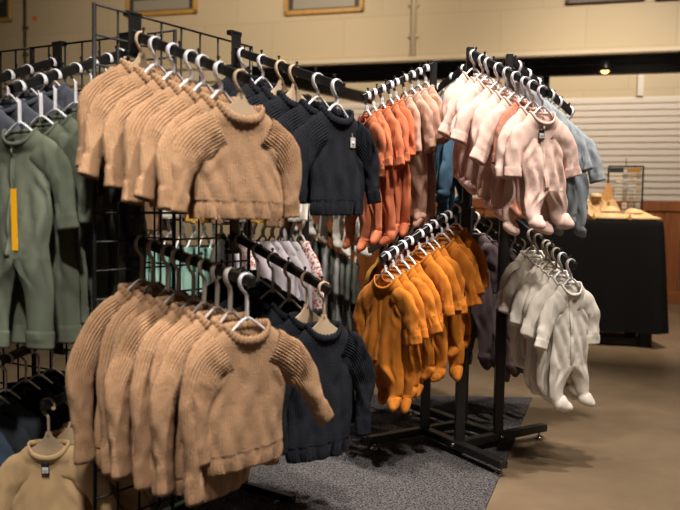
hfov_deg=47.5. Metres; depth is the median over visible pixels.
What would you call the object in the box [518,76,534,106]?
clothes hanger
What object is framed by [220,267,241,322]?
clothes hanger
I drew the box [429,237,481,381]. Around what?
sleeper
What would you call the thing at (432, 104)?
sleeper
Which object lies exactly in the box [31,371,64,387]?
shirt
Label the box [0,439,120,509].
sweater
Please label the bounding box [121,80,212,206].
sweater
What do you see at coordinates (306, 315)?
clothes hanger
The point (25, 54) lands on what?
conduit
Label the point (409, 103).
sleeper
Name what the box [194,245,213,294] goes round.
pants
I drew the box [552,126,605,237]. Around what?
sleeper
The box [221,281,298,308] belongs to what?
sweater
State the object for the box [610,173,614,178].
card
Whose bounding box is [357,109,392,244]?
sleeper
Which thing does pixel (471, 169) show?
sleeper
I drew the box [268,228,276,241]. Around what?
clothes hanger
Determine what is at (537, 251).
clothes hanger
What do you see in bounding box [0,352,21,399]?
clothes hanger
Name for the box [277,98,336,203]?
sweater
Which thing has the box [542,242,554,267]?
clothes hanger
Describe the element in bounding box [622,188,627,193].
card
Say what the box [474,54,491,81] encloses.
clothes hanger
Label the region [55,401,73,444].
clothes hanger
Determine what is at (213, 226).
clothes hanger
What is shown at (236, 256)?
dress
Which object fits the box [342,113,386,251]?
sleeper
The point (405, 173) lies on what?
sleeper
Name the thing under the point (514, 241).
clothes hanger
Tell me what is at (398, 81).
clothes hanger
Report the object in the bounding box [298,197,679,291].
trim
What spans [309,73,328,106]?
clothes hanger
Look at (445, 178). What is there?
sleeper
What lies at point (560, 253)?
clothes hanger
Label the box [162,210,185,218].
dress
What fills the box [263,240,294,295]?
dress
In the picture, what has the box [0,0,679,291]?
wall
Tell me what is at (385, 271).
clothes hanger
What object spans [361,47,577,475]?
rack
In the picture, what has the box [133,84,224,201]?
sweater
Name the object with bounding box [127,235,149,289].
clothes hanger
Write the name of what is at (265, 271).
dress
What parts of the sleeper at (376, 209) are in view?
leg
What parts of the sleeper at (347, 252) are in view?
leg, leg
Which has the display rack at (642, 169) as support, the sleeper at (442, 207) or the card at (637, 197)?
the card at (637, 197)
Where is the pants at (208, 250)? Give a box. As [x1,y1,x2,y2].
[204,245,213,285]
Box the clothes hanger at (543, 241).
[538,240,554,264]
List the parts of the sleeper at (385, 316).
leg, leg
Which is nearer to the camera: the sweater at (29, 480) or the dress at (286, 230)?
the sweater at (29, 480)
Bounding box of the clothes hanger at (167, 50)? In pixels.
[162,43,185,83]
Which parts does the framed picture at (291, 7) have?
caption plate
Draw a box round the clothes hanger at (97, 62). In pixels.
[86,57,98,80]
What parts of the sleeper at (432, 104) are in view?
leg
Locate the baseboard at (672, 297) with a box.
[359,278,679,303]
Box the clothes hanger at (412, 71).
[407,70,415,94]
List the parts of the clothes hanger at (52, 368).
shoulder arm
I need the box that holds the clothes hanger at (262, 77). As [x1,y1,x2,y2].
[254,54,273,88]
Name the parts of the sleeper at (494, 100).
leg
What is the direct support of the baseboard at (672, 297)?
attached to the wall
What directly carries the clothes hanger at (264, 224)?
hanging from the rack at (306, 227)
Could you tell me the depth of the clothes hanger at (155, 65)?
2.02 m
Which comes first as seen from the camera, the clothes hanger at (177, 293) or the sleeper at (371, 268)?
the clothes hanger at (177, 293)
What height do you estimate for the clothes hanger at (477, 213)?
0.146 m
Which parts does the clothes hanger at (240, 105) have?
shoulder plate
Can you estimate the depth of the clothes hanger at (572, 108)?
3.20 m
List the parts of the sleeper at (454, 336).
leg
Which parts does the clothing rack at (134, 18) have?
waterfall arm, waterfall arm, waterfall arm, waterfall arm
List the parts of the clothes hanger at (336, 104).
shoulder arm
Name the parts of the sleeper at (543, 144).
leg, leg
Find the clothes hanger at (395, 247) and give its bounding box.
[383,246,400,273]
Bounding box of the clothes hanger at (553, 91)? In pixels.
[546,89,554,102]
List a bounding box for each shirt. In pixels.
[0,98,38,128]
[0,106,20,134]
[0,392,60,431]
[0,397,50,439]
[0,412,31,453]
[0,431,14,466]
[1,382,69,426]
[9,91,61,115]
[31,82,79,107]
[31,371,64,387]
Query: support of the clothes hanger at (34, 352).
hanging from the panel at (33, 81)
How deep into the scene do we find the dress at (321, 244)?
4.46 m
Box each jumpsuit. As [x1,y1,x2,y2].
[0,127,79,349]
[9,121,103,343]
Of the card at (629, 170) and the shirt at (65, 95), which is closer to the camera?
the shirt at (65, 95)
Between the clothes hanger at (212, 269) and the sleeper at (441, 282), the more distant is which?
the sleeper at (441, 282)
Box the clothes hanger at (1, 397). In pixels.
[0,360,9,403]
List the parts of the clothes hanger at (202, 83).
shoulder arm, shoulder arm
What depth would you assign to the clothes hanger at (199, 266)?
1.96 m
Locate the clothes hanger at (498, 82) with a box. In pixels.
[490,62,508,92]
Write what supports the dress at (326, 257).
hanging from the clothes hanger
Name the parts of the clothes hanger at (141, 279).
shoulder arm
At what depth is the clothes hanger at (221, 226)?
3.63 m
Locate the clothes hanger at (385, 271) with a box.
[375,251,393,281]
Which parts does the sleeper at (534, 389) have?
leg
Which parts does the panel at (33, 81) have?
waterfall arm, waterfall arm, waterfall arm, waterfall arm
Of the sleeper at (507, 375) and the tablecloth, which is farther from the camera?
the tablecloth
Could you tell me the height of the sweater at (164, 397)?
0.447 m
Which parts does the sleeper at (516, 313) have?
leg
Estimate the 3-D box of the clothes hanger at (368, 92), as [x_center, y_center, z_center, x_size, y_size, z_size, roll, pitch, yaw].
[0.100,-0.543,2.900,0.014,0.142,0.154,-1,5,-29]
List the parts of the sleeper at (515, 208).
leg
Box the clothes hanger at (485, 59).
[481,57,496,87]
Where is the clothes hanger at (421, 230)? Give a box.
[409,229,426,258]
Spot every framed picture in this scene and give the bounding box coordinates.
[0,0,11,22]
[125,0,197,17]
[284,0,363,15]
[565,0,644,4]
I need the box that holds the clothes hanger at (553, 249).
[548,247,563,273]
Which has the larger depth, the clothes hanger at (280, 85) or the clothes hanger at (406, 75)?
the clothes hanger at (406, 75)
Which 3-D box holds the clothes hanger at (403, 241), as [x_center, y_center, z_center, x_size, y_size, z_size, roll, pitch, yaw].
[0.222,0.020,2.773,0.014,0.147,0.160,-3,6,-43]
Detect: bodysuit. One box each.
[52,429,150,509]
[60,422,151,501]
[114,486,158,509]
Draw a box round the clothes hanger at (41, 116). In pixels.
[26,73,52,128]
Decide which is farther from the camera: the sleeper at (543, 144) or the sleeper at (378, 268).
the sleeper at (378, 268)
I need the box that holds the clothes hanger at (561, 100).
[553,96,562,108]
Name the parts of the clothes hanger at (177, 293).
shoulder arm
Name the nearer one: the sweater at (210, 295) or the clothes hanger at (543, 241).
the sweater at (210, 295)
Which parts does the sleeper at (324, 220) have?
leg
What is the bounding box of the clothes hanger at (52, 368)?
[40,350,64,376]
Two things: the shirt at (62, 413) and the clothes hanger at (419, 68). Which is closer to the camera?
the shirt at (62, 413)
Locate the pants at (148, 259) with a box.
[146,255,149,280]
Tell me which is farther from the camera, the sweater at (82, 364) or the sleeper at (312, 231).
the sleeper at (312, 231)
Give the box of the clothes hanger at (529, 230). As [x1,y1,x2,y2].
[524,229,539,254]
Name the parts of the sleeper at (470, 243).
leg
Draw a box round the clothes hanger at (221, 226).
[219,225,225,240]
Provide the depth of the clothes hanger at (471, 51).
2.87 m
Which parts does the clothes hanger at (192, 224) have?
shoulder arm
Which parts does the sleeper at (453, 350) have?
leg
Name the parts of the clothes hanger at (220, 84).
shoulder arm, shoulder arm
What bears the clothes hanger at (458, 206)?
hanging from the rack at (458, 422)
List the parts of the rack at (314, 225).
waterfall arm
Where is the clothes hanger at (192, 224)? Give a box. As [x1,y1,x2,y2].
[186,223,200,246]
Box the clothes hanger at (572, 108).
[564,106,573,119]
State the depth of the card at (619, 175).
5.80 m
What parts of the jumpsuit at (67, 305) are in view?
leg, leg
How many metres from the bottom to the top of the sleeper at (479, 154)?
0.436 m
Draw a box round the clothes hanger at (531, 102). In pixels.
[524,80,542,111]
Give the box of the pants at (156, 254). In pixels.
[148,251,158,281]
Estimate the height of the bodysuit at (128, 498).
0.362 m
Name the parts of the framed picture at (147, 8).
caption plate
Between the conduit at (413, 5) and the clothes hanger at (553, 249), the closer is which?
the clothes hanger at (553, 249)
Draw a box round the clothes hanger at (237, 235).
[234,234,254,276]
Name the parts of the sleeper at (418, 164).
leg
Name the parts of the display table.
rail, leg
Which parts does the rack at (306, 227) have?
post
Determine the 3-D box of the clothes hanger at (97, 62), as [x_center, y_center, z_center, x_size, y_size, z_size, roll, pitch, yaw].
[-0.720,-0.480,2.243,0.178,0.188,0.014,1,3,19]
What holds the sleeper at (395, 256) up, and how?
hanging from the clothes hanger
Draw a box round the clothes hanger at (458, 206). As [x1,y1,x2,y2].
[446,205,462,232]
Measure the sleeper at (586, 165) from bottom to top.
0.451 m
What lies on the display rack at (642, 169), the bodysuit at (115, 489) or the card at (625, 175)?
the card at (625, 175)
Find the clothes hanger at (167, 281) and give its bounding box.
[155,244,175,297]
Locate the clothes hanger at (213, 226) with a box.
[209,219,215,247]
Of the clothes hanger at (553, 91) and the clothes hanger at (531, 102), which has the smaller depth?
the clothes hanger at (531, 102)
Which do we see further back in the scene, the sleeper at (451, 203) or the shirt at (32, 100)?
the sleeper at (451, 203)
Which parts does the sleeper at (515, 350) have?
leg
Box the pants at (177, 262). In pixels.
[170,245,191,289]
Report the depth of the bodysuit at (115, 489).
2.34 m
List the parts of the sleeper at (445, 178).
leg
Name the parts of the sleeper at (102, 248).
leg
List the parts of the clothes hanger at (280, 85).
shoulder plate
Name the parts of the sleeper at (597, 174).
leg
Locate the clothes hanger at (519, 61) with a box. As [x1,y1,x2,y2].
[513,60,521,80]
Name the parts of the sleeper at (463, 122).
leg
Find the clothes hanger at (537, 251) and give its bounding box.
[530,233,544,257]
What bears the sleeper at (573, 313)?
hanging from the clothes hanger at (568, 260)
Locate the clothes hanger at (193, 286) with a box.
[181,254,200,309]
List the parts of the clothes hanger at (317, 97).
shoulder arm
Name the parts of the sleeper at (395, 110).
leg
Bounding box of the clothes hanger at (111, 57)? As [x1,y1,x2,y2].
[102,53,113,70]
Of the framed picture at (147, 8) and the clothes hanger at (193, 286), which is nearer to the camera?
the clothes hanger at (193, 286)
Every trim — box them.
[2,46,679,87]
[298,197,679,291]
[637,74,643,95]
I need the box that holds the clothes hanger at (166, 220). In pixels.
[163,219,171,243]
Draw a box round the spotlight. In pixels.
[598,60,611,73]
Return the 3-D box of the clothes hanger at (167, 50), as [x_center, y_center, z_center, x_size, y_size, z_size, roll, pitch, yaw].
[-0.430,-0.475,2.004,0.016,0.147,0.160,4,4,38]
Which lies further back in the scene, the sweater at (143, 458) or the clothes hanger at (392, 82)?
the clothes hanger at (392, 82)
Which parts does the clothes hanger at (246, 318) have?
shoulder arm, shoulder arm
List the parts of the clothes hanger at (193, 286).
shoulder arm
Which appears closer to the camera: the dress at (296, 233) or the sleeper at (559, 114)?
the sleeper at (559, 114)
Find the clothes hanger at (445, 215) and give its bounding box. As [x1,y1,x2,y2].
[431,213,450,242]
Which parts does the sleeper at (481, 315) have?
leg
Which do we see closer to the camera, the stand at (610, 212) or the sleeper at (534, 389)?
the sleeper at (534, 389)
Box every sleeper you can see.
[35,114,112,323]
[50,108,122,311]
[75,105,125,296]
[133,205,147,281]
[309,216,328,235]
[318,216,343,242]
[332,216,357,248]
[341,217,371,256]
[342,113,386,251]
[352,274,421,411]
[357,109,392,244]
[361,257,379,289]
[368,260,390,283]
[369,106,404,246]
[376,269,428,413]
[379,264,442,398]
[381,102,409,235]
[382,98,415,236]
[390,251,401,264]
[395,95,421,155]
[395,259,443,398]
[397,237,423,258]
[403,91,435,227]
[405,245,461,381]
[406,252,454,379]
[409,88,444,220]
[410,85,449,224]
[418,243,467,379]
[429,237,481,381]
[435,94,461,203]
[435,144,460,218]
[435,145,454,219]
[435,232,485,357]
[437,76,494,186]
[442,71,485,179]
[444,226,488,348]
[450,79,499,194]
[450,85,510,198]
[469,96,528,219]
[469,240,513,367]
[471,90,519,211]
[471,233,497,366]
[482,247,516,373]
[491,100,536,217]
[494,106,563,235]
[494,250,543,368]
[498,255,546,363]
[504,111,581,229]
[505,370,509,381]
[509,262,557,395]
[509,265,559,388]
[511,367,519,376]
[512,81,547,111]
[514,253,523,372]
[520,274,577,397]
[523,270,576,403]
[533,281,599,411]
[543,98,569,130]
[545,100,553,111]
[548,119,581,223]
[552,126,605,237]
[566,116,592,223]
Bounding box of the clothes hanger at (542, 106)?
[534,85,553,118]
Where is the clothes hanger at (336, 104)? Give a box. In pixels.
[328,79,348,118]
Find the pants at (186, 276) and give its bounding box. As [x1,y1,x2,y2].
[181,245,203,294]
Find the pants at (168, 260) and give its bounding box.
[158,245,178,284]
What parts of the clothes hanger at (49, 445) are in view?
shoulder plate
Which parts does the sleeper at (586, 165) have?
leg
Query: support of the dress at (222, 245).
hanging from the clothes hanger at (221, 226)
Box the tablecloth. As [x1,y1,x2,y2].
[379,215,668,334]
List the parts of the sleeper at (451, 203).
leg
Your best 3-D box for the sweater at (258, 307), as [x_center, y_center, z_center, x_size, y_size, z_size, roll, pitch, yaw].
[-0.218,0.320,2.372,0.421,0.413,0.071,-2,5,-40]
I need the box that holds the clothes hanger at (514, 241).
[511,235,516,252]
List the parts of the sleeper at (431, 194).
leg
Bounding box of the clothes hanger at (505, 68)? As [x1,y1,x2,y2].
[499,67,516,97]
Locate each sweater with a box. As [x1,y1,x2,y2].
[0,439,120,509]
[65,281,162,465]
[75,58,160,172]
[77,65,176,179]
[96,285,172,475]
[102,73,194,188]
[103,294,198,479]
[109,290,187,480]
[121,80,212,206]
[130,300,213,490]
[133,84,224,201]
[148,308,235,497]
[149,304,222,496]
[155,92,236,218]
[165,100,301,219]
[178,312,278,507]
[181,318,333,476]
[199,269,281,303]
[211,75,259,95]
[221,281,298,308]
[228,80,276,99]
[234,292,291,319]
[247,86,275,105]
[259,300,312,327]
[263,90,311,120]
[275,310,355,422]
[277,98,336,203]
[281,320,375,463]
[292,105,380,215]
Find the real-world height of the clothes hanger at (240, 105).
0.140 m
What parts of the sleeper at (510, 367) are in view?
leg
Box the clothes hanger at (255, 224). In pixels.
[251,223,257,240]
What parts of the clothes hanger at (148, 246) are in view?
shoulder arm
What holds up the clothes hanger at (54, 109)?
hanging from the panel at (33, 81)
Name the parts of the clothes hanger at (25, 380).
shoulder arm, shoulder arm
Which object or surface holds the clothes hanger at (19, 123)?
hanging from the panel at (33, 81)
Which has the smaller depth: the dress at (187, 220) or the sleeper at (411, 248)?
the sleeper at (411, 248)
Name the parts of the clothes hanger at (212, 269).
shoulder arm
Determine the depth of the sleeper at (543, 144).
2.60 m
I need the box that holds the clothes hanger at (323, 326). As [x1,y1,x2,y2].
[312,281,337,334]
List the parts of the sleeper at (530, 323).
leg, leg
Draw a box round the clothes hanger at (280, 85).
[271,60,288,94]
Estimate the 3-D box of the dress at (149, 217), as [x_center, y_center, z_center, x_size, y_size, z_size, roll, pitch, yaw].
[-0.825,-0.338,3.535,0.080,0.450,0.332,3,5,18]
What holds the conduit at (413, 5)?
attached to the wall
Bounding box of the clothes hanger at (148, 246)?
[141,239,162,294]
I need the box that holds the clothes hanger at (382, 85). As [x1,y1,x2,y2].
[377,84,385,109]
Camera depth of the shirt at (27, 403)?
2.38 m
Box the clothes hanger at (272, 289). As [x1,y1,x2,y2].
[259,252,285,299]
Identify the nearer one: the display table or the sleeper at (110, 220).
the sleeper at (110, 220)
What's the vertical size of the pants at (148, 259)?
0.427 m
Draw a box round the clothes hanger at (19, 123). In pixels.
[4,80,31,137]
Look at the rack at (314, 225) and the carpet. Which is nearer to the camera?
the carpet
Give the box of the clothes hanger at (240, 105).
[227,69,257,115]
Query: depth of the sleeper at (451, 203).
3.41 m
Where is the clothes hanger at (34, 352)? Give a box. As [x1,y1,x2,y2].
[28,351,52,383]
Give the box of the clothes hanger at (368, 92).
[359,91,370,121]
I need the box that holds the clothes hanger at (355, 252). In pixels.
[354,246,356,263]
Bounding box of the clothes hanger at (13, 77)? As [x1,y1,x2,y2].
[0,69,16,102]
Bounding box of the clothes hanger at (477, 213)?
[473,212,480,232]
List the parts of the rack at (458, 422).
waterfall arm, waterfall arm, waterfall arm, post, waterfall arm, post, post, post, waterfall arm, waterfall arm, waterfall arm, waterfall arm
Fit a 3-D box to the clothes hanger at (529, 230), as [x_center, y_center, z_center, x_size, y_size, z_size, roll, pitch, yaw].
[0.726,-0.032,2.929,0.148,0.136,0.013,-1,3,-26]
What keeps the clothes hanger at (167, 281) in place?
hanging from the clothing rack at (134, 18)
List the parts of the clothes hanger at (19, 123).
shoulder arm, shoulder arm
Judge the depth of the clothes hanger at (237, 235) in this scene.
2.43 m
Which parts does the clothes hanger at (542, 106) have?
shoulder arm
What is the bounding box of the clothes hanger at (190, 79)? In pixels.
[179,49,201,88]
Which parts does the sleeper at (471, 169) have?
leg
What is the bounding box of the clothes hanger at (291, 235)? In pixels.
[287,222,296,241]
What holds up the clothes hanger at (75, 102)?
hanging from the panel at (33, 81)
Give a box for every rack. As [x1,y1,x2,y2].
[92,2,345,509]
[164,205,308,240]
[280,222,359,252]
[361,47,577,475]
[607,158,643,210]
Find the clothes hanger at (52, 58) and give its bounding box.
[40,57,59,90]
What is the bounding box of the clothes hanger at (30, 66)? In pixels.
[17,64,37,96]
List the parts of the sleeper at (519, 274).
leg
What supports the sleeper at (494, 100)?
hanging from the clothes hanger at (505, 68)
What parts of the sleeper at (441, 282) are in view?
leg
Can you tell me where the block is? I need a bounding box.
[608,199,620,210]
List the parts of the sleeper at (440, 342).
leg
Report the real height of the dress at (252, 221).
0.411 m
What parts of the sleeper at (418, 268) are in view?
leg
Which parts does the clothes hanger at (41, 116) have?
shoulder arm, shoulder arm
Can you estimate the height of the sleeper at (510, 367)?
0.555 m
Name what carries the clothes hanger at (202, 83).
hanging from the clothing rack at (134, 18)
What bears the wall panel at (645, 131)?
attached to the wall
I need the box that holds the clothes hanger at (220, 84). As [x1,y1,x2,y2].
[210,61,231,102]
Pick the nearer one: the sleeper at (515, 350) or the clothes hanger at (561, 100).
the sleeper at (515, 350)
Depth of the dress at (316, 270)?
3.60 m
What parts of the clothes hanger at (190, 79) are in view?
shoulder arm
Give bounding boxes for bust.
[587,193,606,219]
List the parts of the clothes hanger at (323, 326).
shoulder plate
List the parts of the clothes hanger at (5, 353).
shoulder arm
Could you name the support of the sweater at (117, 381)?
hanging from the clothes hanger at (177, 293)
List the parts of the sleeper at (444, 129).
leg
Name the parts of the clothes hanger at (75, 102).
shoulder arm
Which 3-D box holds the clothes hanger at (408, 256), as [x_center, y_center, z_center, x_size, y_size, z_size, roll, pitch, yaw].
[0.246,0.004,2.789,0.014,0.147,0.159,-2,7,-42]
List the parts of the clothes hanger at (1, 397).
shoulder arm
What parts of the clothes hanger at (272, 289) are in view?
shoulder arm, shoulder arm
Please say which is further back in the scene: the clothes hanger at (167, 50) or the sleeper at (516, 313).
the sleeper at (516, 313)
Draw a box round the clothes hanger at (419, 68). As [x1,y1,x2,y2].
[412,67,422,93]
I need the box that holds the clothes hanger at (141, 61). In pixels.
[130,31,155,70]
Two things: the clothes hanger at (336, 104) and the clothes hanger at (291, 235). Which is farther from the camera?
the clothes hanger at (291, 235)
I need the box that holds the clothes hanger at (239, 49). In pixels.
[237,48,252,80]
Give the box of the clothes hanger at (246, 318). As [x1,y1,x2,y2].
[232,272,264,330]
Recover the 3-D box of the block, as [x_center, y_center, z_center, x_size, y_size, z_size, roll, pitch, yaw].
[2.012,-0.335,5.690,0.120,0.150,0.090,1,4,-6]
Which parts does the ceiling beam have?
post, post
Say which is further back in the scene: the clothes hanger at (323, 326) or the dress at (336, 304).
the dress at (336, 304)
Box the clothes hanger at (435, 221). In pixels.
[424,220,440,248]
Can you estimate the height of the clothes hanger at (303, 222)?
0.198 m
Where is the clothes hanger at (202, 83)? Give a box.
[193,54,213,93]
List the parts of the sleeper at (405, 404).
leg, leg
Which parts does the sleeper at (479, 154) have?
leg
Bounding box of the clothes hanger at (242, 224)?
[240,222,244,233]
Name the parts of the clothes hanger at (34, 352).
shoulder arm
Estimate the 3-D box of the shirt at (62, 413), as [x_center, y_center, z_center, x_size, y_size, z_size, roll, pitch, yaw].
[-1.004,0.565,2.456,0.397,0.318,0.060,1,4,1]
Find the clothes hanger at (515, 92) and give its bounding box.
[508,71,525,101]
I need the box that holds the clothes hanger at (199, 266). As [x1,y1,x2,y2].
[192,258,212,313]
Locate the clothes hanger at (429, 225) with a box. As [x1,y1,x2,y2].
[416,224,434,251]
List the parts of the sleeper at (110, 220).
leg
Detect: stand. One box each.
[596,206,625,219]
[624,208,661,220]
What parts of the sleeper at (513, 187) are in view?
leg, leg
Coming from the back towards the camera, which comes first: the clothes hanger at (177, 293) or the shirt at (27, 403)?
the shirt at (27, 403)
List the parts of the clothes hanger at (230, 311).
shoulder arm, shoulder arm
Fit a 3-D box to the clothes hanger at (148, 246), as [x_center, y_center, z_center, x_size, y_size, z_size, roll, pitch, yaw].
[-0.502,0.054,2.075,0.015,0.195,0.193,4,5,28]
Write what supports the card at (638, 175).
on the display rack at (642, 169)
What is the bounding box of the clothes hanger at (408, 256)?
[399,236,415,264]
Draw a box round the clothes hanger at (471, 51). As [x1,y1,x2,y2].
[466,49,482,77]
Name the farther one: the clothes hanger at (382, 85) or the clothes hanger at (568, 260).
the clothes hanger at (382, 85)
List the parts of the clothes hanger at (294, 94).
shoulder plate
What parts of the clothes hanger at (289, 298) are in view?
shoulder arm, shoulder arm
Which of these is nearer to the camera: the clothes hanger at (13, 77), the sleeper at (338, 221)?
the clothes hanger at (13, 77)
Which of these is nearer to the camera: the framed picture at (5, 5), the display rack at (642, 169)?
the display rack at (642, 169)
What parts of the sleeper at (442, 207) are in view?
leg, leg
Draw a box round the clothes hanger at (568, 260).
[563,258,580,289]
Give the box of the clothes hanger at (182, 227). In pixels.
[176,219,189,246]
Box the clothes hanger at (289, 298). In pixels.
[279,261,301,309]
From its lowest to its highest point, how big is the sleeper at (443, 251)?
0.495 m
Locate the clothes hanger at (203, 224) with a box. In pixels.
[197,223,209,247]
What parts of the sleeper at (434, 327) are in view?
leg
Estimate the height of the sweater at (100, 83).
0.304 m
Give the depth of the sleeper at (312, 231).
4.47 m
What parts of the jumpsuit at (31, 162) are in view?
leg, leg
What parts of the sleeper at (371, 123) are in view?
leg, leg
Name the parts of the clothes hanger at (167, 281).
shoulder arm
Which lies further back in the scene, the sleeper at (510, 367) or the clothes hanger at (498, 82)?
the sleeper at (510, 367)
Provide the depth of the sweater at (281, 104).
2.24 m
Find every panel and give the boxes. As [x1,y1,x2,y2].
[0,29,189,509]
[0,47,32,387]
[337,96,679,200]
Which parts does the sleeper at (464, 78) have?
leg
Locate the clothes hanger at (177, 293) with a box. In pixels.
[164,248,190,303]
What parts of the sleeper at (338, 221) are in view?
leg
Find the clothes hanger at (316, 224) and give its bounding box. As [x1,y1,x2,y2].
[316,224,317,241]
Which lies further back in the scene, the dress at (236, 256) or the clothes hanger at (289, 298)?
the dress at (236, 256)
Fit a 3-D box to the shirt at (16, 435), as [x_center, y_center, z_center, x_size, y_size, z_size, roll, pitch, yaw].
[-1.093,0.600,2.305,0.390,0.309,0.059,1,4,-5]
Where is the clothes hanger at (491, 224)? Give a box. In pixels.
[483,219,492,239]
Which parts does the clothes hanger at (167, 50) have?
shoulder arm, shoulder arm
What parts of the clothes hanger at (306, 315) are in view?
shoulder plate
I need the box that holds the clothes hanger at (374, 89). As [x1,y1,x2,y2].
[368,88,377,114]
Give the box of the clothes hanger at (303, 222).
[296,220,305,241]
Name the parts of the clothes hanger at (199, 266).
shoulder arm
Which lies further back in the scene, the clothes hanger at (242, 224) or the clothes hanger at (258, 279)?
the clothes hanger at (242, 224)
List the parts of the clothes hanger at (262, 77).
shoulder arm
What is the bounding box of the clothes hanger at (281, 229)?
[277,228,285,240]
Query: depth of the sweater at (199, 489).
1.81 m
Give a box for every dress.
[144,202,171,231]
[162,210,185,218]
[185,211,210,222]
[210,234,227,283]
[212,219,229,224]
[227,234,240,270]
[239,244,255,269]
[251,220,266,222]
[254,239,286,290]
[254,241,270,280]
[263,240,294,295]
[266,218,291,227]
[272,240,306,300]
[281,228,288,240]
[283,240,312,309]
[287,204,311,221]
[291,240,324,310]
[294,230,299,240]
[309,236,314,249]
[313,240,319,262]
[319,242,328,306]
[321,245,329,315]
[327,248,335,318]
[330,252,341,321]
[339,254,346,326]
[344,258,352,330]
[351,261,359,331]
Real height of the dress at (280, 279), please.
0.602 m
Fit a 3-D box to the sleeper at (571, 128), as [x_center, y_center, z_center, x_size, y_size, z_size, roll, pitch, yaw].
[0.849,-0.358,3.185,0.080,0.468,0.341,-1,4,-32]
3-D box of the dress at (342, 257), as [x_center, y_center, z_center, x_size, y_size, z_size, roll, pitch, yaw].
[0.024,0.198,4.443,0.083,0.408,0.307,1,4,-5]
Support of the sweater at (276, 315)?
on the clothing rack at (134, 18)
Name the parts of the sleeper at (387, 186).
leg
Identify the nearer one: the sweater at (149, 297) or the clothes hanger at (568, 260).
the sweater at (149, 297)
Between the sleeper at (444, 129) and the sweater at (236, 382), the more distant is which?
the sleeper at (444, 129)
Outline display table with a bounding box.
[476,332,651,347]
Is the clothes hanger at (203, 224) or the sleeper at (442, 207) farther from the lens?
the clothes hanger at (203, 224)
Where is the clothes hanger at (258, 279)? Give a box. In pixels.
[247,243,270,288]
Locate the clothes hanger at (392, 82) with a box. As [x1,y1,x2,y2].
[383,80,393,108]
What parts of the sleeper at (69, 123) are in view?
leg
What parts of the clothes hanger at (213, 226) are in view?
shoulder arm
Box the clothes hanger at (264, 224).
[258,223,267,241]
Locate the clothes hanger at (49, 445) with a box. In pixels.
[31,397,64,454]
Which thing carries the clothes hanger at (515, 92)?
hanging from the rack at (458, 422)
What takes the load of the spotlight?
attached to the ceiling beam
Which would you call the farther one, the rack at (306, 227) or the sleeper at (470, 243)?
the rack at (306, 227)
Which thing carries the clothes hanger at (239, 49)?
hanging from the clothing rack at (134, 18)
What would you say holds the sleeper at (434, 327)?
hanging from the clothes hanger at (403, 241)
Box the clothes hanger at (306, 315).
[295,271,319,322]
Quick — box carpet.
[0,388,531,509]
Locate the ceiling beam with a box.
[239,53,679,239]
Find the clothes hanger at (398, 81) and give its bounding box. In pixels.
[390,78,399,103]
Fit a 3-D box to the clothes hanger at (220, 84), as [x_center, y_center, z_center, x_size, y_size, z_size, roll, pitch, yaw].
[-0.296,-0.408,1.913,0.014,0.142,0.155,3,6,36]
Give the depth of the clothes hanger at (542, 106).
2.60 m
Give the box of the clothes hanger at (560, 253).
[554,252,570,280]
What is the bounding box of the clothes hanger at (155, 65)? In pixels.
[145,36,166,74]
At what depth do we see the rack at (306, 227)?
3.73 m
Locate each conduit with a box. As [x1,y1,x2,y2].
[22,0,28,92]
[408,0,418,56]
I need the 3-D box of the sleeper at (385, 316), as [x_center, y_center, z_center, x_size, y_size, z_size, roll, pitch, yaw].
[0.157,0.308,2.743,0.065,0.473,0.321,-2,5,-44]
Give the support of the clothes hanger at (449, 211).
hanging from the rack at (458, 422)
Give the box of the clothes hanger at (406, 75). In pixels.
[399,74,408,98]
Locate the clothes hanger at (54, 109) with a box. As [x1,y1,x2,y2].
[40,69,66,122]
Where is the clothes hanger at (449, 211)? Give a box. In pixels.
[439,210,454,236]
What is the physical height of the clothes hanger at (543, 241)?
0.141 m
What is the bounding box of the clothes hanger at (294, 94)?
[286,64,305,101]
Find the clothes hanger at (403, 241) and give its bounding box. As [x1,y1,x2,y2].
[391,240,409,268]
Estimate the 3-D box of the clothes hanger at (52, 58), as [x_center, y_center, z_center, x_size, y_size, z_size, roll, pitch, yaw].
[-0.922,-0.562,2.472,0.152,0.140,0.015,2,4,20]
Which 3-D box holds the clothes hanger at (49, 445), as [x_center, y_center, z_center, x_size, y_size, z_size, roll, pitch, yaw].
[-0.815,0.487,2.159,0.188,0.180,0.013,0,3,3]
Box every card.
[609,168,623,172]
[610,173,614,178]
[615,195,620,200]
[616,188,620,193]
[617,173,621,178]
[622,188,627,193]
[622,195,627,200]
[623,173,627,178]
[627,168,640,172]
[628,195,633,200]
[629,173,634,178]
[629,188,633,193]
[635,188,640,193]
[635,195,639,200]
[635,203,639,208]
[636,173,640,178]
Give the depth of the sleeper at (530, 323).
2.78 m
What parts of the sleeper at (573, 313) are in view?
leg, leg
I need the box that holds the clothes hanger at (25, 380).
[10,344,40,389]
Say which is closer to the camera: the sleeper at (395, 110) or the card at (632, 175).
the sleeper at (395, 110)
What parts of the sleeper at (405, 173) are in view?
leg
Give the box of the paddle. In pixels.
[601,183,612,206]
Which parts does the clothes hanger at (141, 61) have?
shoulder plate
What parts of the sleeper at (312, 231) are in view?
leg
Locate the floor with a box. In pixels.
[0,288,679,509]
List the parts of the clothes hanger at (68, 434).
shoulder plate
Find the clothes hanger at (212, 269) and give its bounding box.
[205,262,225,318]
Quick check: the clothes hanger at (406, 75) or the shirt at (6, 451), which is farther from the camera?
the clothes hanger at (406, 75)
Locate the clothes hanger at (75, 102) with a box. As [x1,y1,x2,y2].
[60,62,82,114]
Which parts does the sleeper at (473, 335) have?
leg, leg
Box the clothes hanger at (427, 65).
[420,64,429,89]
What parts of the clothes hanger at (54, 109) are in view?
shoulder arm, shoulder arm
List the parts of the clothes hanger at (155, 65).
shoulder arm, shoulder arm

